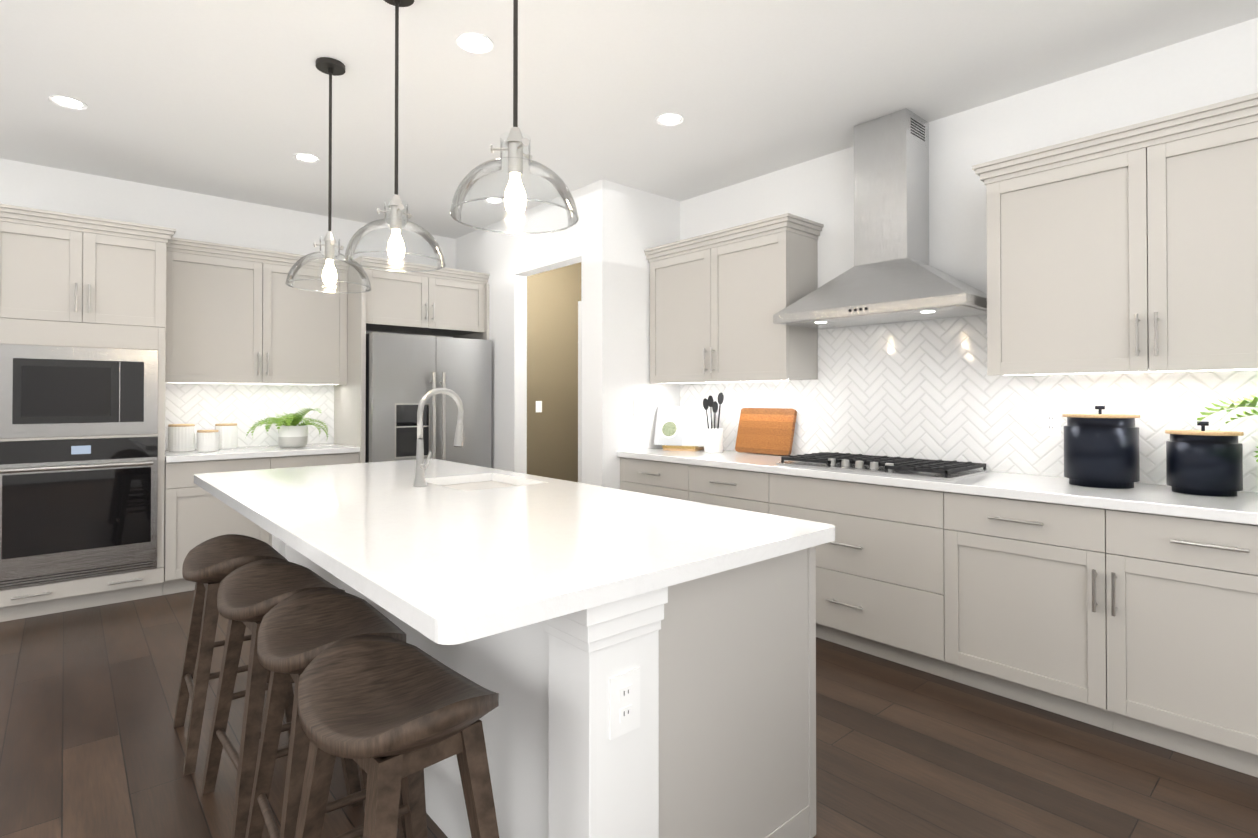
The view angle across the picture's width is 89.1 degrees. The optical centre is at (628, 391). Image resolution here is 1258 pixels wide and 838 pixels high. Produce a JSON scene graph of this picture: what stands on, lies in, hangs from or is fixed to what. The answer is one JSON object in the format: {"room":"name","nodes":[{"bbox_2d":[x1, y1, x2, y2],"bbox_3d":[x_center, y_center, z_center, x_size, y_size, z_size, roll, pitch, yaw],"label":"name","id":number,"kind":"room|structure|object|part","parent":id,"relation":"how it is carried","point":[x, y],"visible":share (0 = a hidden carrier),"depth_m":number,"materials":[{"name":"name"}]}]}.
{"room":"kitchen","nodes":[
{"label":"kitchen","id":0,"kind":"room"},
{"bbox_2d":[0,158,580,481],"bbox_3d":[-3.383,-0.072,4.690,7.530,2.820,0.122,0,-1,-41],"label":"wall","id":1,"kind":"structure","parent":0,"point":[553,296],"depth_m":5.31,"materials":[{"name":"white paint"}]},
{"bbox_2d":[536,401,541,411],"bbox_3d":[-0.952,0.158,6.747,0.075,0.120,0.006,0,-1,-41],"label":"light switch","id":2,"kind":"object","parent":1,"relation":"attached to","point":[538,406],"visible":1,"depth_m":6.75,"materials":[{"name":"white plastic"}]},
{"bbox_2d":[456,179,619,488],"bbox_3d":[-0.882,-0.066,5.324,0.120,2.820,2.240,0,-1,-41],"label":"wall","id":3,"kind":"structure","parent":0,"point":[612,235],"depth_m":4.82,"materials":[{"name":"white paint"}]},
{"bbox_2d":[578,301,580,482],"bbox_3d":[-0.061,0.321,5.094,0.788,2.018,0.102,0,-1,-41],"label":"pantry door","id":4,"kind":"structure","parent":3,"relation":"in","point":[579,391],"depth_m":4.86,"materials":[{"name":"white"}]},
{"bbox_2d":[0,590,1257,837],"bbox_3d":[-0.411,1.356,1.398,7.650,0.100,8.970,0,-1,-41],"label":"floor","id":5,"kind":"structure","parent":0,"point":[92,742],"depth_m":2.28,"materials":[{"name":"brown wood"}]},
{"bbox_2d":[173,534,293,774],"bbox_3d":[-1.520,0.954,2.471,0.377,0.725,0.470,0,-1,-41],"label":"stool","id":6,"kind":"object","parent":5,"relation":"on","point":[209,565],"visible":0.6,"depth_m":2.40,"materials":[{"name":"brown wood"}]},
{"bbox_2d":[0,204,491,621],"bbox_3d":[-2.585,0.145,4.753,3.184,2.386,0.838,0,-1,-41],"label":"kitchen cabinets","id":7,"kind":"object","parent":5,"relation":"on","point":[123,345],"depth_m":4.17,"materials":[{"name":"grey paint"}]},
{"bbox_2d":[168,424,194,451],"bbox_3d":[-3.177,0.326,4.536,0.160,0.189,0.160,0,-1,-41],"label":"ribbed canister","id":8,"kind":"object","parent":7,"relation":"on","point":[181,437],"visible":1,"depth_m":4.47,"materials":[{"name":"white ceramic"}]},
{"bbox_2d":[197,430,218,451],"bbox_3d":[-2.970,0.345,4.505,0.132,0.149,0.132,0,-1,-41],"label":"ribbed canister","id":9,"kind":"object","parent":7,"relation":"on","point":[207,440],"visible":1,"depth_m":4.46,"materials":[{"name":"white ceramic"}]},
{"bbox_2d":[215,423,237,448],"bbox_3d":[-3.000,0.331,4.759,0.144,0.184,0.144,0,-1,-41],"label":"ribbed canister","id":10,"kind":"object","parent":7,"relation":"on","point":[228,435],"visible":0.88,"depth_m":4.71,"materials":[{"name":"white ceramic"}]},
{"bbox_2d":[253,405,264,419],"bbox_3d":[-2.904,0.161,5.015,0.075,0.120,0.006,0,-1,-41],"label":"outlet","id":11,"kind":"object","parent":7,"relation":"attached to","point":[258,413],"visible":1,"depth_m":5.01,"materials":[{"name":"white plastic"}]},
{"bbox_2d":[246,408,327,447],"bbox_3d":[-2.593,0.270,4.873,0.570,0.307,0.580,0,-1,-41],"label":"fern","id":12,"kind":"object","parent":7,"relation":"on","point":[292,433],"visible":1,"depth_m":4.82,"materials":[{"name":"green plant"}]},
{"bbox_2d":[365,332,491,467],"bbox_3d":[-1.794,0.439,5.441,1.014,1.772,0.828,0,-1,-41],"label":"refrigerator","id":13,"kind":"object","parent":7,"relation":"in","point":[400,369],"depth_m":5.12,"materials":[{"name":"silver metal"}]},
{"bbox_2d":[201,559,362,837],"bbox_3d":[-1.127,0.950,2.071,0.377,0.725,0.470,0,-1,-41],"label":"stool","id":14,"kind":"object","parent":5,"relation":"on","point":[250,595],"visible":0.71,"depth_m":2.05,"materials":[{"name":"brown wood"}]},
{"bbox_2d":[245,588,405,837],"bbox_3d":[-0.796,0.946,1.710,0.384,0.725,0.469,0,-1,-41],"label":"stool","id":15,"kind":"object","parent":5,"relation":"on","point":[299,632],"visible":0.62,"depth_m":1.74,"materials":[{"name":"brown wood"}]},
{"bbox_2d":[294,635,498,837],"bbox_3d":[-0.492,0.943,1.351,0.470,0.725,0.362,-1,-1,45],"label":"stool","id":16,"kind":"object","parent":5,"relation":"on","point":[390,717],"visible":1,"depth_m":1.32,"materials":[{"name":"brown wood"}]},
{"bbox_2d":[262,464,834,837],"bbox_3d":[-0.661,0.880,2.630,0.918,0.874,2.784,0,-1,-41],"label":"kitchen island","id":17,"kind":"object","parent":5,"relation":"on","point":[642,664],"depth_m":1.62,"materials":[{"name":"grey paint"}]},
{"bbox_2d":[194,476,733,651],"bbox_3d":[-0.957,0.440,2.359,0.740,0.001,2.800,0,-1,-41],"label":"island countertop","id":18,"kind":"structure","parent":17,"relation":"on","point":[451,601],"depth_m":1.43,"materials":[{"name":"white stone"}]},
{"bbox_2d":[414,476,545,499],"bbox_3d":[-0.675,0.534,2.900,0.424,0.202,0.524,0,-1,-41],"label":"sink","id":19,"kind":"object","parent":18,"relation":"in","point":[481,485],"depth_m":2.78,"materials":[{"name":"white ceramic"}]},
{"bbox_2d":[609,667,639,739],"bbox_3d":[-0.008,0.676,1.386,0.085,0.130,0.006,0,-1,-41],"label":"outlet","id":20,"kind":"object","parent":17,"relation":"attached to","point":[624,682],"depth_m":1.38,"materials":[{"name":"white plastic"}]},
{"bbox_2d":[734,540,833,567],"bbox_3d":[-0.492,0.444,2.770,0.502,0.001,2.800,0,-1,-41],"label":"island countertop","id":21,"kind":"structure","parent":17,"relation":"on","point":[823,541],"depth_m":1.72,"materials":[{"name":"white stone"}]},
{"bbox_2d":[617,93,1257,777],"bbox_3d":[1.677,-0.088,3.013,0.658,2.818,4.678,0,-1,-41],"label":"kitchen cabinets","id":22,"kind":"object","parent":5,"relation":"on","point":[971,545],"depth_m":2.83,"materials":[{"name":"grey paint"}]},
{"bbox_2d":[654,407,713,450],"bbox_3d":[0.395,0.266,4.633,0.438,0.311,0.210,0,-1,25],"label":"cookbook stand","id":23,"kind":"object","parent":22,"relation":"on","point":[679,428],"visible":0.85,"depth_m":4.63,"materials":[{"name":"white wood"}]},
{"bbox_2d":[703,392,723,452],"bbox_3d":[0.586,0.212,4.428,0.128,0.415,0.154,0,-1,-41],"label":"utensil crock","id":24,"kind":"object","parent":22,"relation":"on","point":[713,440],"visible":1,"depth_m":4.39,"materials":[{"name":"white ceramic"}]},
{"bbox_2d":[644,213,823,383],"bbox_3d":[0.658,-0.557,4.379,0.385,0.988,1.288,0,-1,-41],"label":"upper cabinet","id":25,"kind":"object","parent":22,"relation":"attached to","point":[715,297],"depth_m":4.13,"materials":[{"name":"grey paint"}]},
{"bbox_2d":[735,408,796,455],"bbox_3d":[0.912,0.264,4.283,0.100,0.307,0.440,0,-1,-41],"label":"cutting board","id":26,"kind":"object","parent":22,"relation":"on","point":[768,431],"visible":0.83,"depth_m":4.26,"materials":[{"name":"brown wood"}]},
{"bbox_3d":[1.343,0.385,3.442,0.515,0.050,0.950,0,-1,-41],"label":"gas cooktop burner","id":27,"kind":"part","parent":22,"relation":"part of","materials":[{"name":"black metal"}]},
{"bbox_2d":[1042,411,1059,435],"bbox_3d":[2.037,0.152,3.083,0.006,0.120,0.075,0,-1,-41],"label":"outlet","id":28,"kind":"object","parent":22,"relation":"attached to","point":[1050,423],"depth_m":3.08,"materials":[{"name":"white plastic"}]},
{"bbox_2d":[1062,405,1139,488],"bbox_3d":[2.040,0.232,2.765,0.272,0.343,0.272,0,-1,-41],"label":"canister","id":29,"kind":"object","parent":22,"relation":"on","point":[1101,450],"visible":1,"depth_m":2.66,"materials":[{"name":"black ceramic"}]},
{"bbox_2d":[972,93,1257,375],"bbox_3d":[2.543,-0.578,2.243,0.385,0.988,2.370,0,-1,-41],"label":"upper cabinet","id":30,"kind":"object","parent":22,"relation":"attached to","point":[1131,250],"depth_m":2.60,"materials":[{"name":"grey paint"}]},
{"bbox_2d":[1165,421,1243,496],"bbox_3d":[2.281,0.260,2.537,0.233,0.283,0.233,0,-1,-41],"label":"canister","id":31,"kind":"object","parent":22,"relation":"on","point":[1203,461],"visible":1,"depth_m":2.46,"materials":[{"name":"black ceramic"}]},
{"bbox_2d":[1190,394,1257,461],"bbox_3d":[2.496,0.183,2.255,0.844,0.429,0.704,0,-1,-41],"label":"fern","id":32,"kind":"object","parent":22,"relation":"on","point":[1245,401],"visible":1,"depth_m":2.33,"materials":[{"name":"green plant"}]},
{"bbox_2d":[0,0,1257,238],"bbox_3d":[-0.411,-1.564,1.427,7.650,0.100,8.970,0,-1,-41],"label":"ceiling","id":33,"kind":"structure","parent":0,"point":[224,98],"depth_m":3.10,"materials":[{"name":"paint"}]},
{"bbox_2d":[48,95,87,109],"bbox_3d":[-2.894,-1.493,3.296,0.156,0.004,0.156,0,-1,-41],"label":"recessed light","id":34,"kind":"object","parent":33,"relation":"in","point":[67,102],"visible":1,"depth_m":3.30,"materials":[{"name":"white"}]},
{"bbox_2d":[293,153,320,162],"bbox_3d":[-2.046,-1.485,4.058,0.156,0.004,0.156,0,-1,-41],"label":"recessed light","id":35,"kind":"object","parent":33,"relation":"in","point":[307,157],"visible":1,"depth_m":4.06,"materials":[{"name":"white"}]},
{"bbox_2d":[285,57,371,292],"bbox_3d":[-1.366,-0.988,2.919,0.358,1.021,0.358,0,-1,-41],"label":"pendant light","id":36,"kind":"object","parent":33,"relation":"hanging from","point":[330,67],"visible":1,"depth_m":2.91,"materials":[{"name":"clear glass"}]},
{"bbox_2d":[344,0,445,271],"bbox_3d":[-0.872,-0.993,2.395,0.358,1.021,0.358,0,-1,-41],"label":"pendant light","id":37,"kind":"object","parent":33,"relation":"hanging from","point":[396,250],"visible":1,"depth_m":2.39,"materials":[{"name":"clear glass"}]},
{"bbox_2d":[456,32,493,52],"bbox_3d":[-0.661,-1.498,2.745,0.156,0.004,0.156,0,-1,-41],"label":"recessed light","id":38,"kind":"object","parent":33,"relation":"in","point":[472,42],"visible":1,"depth_m":2.74,"materials":[{"name":"white plastic"}]},
{"bbox_2d":[484,199,503,203],"bbox_3d":[-1.042,-1.477,4.930,0.156,0.004,0.156,0,-1,-41],"label":"recessed light","id":39,"kind":"object","parent":33,"relation":"in","point":[497,201],"depth_m":4.96,"materials":[{"name":"white"}]},
{"bbox_2d":[449,0,578,233],"bbox_3d":[-0.320,-0.999,1.802,0.358,1.021,0.358,0,-1,-41],"label":"pendant light","id":40,"kind":"object","parent":33,"relation":"hanging from","point":[515,198],"visible":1,"depth_m":1.79,"materials":[{"name":"clear glass"}]},
{"bbox_2d":[655,113,683,125],"bbox_3d":[0.222,-1.491,3.498,0.156,0.004,0.156,0,-1,-41],"label":"recessed light","id":41,"kind":"object","parent":33,"relation":"in","point":[668,119],"visible":1,"depth_m":3.50,"materials":[{"name":"white"}]},
{"bbox_2d":[620,184,679,457],"bbox_3d":[0.112,-0.072,4.787,0.660,2.820,0.120,0,-1,-41],"label":"wall","id":42,"kind":"structure","parent":0,"point":[648,220],"depth_m":4.68,"materials":[{"name":"white paint"}]},
{"bbox_2d":[680,17,1257,475],"bbox_3d":[2.591,-0.093,2.567,0.120,2.820,6.730,0,-1,-41],"label":"wall","id":43,"kind":"structure","parent":0,"point":[1221,65],"depth_m":3.34,"materials":[{"name":"white paint"}]}
]}

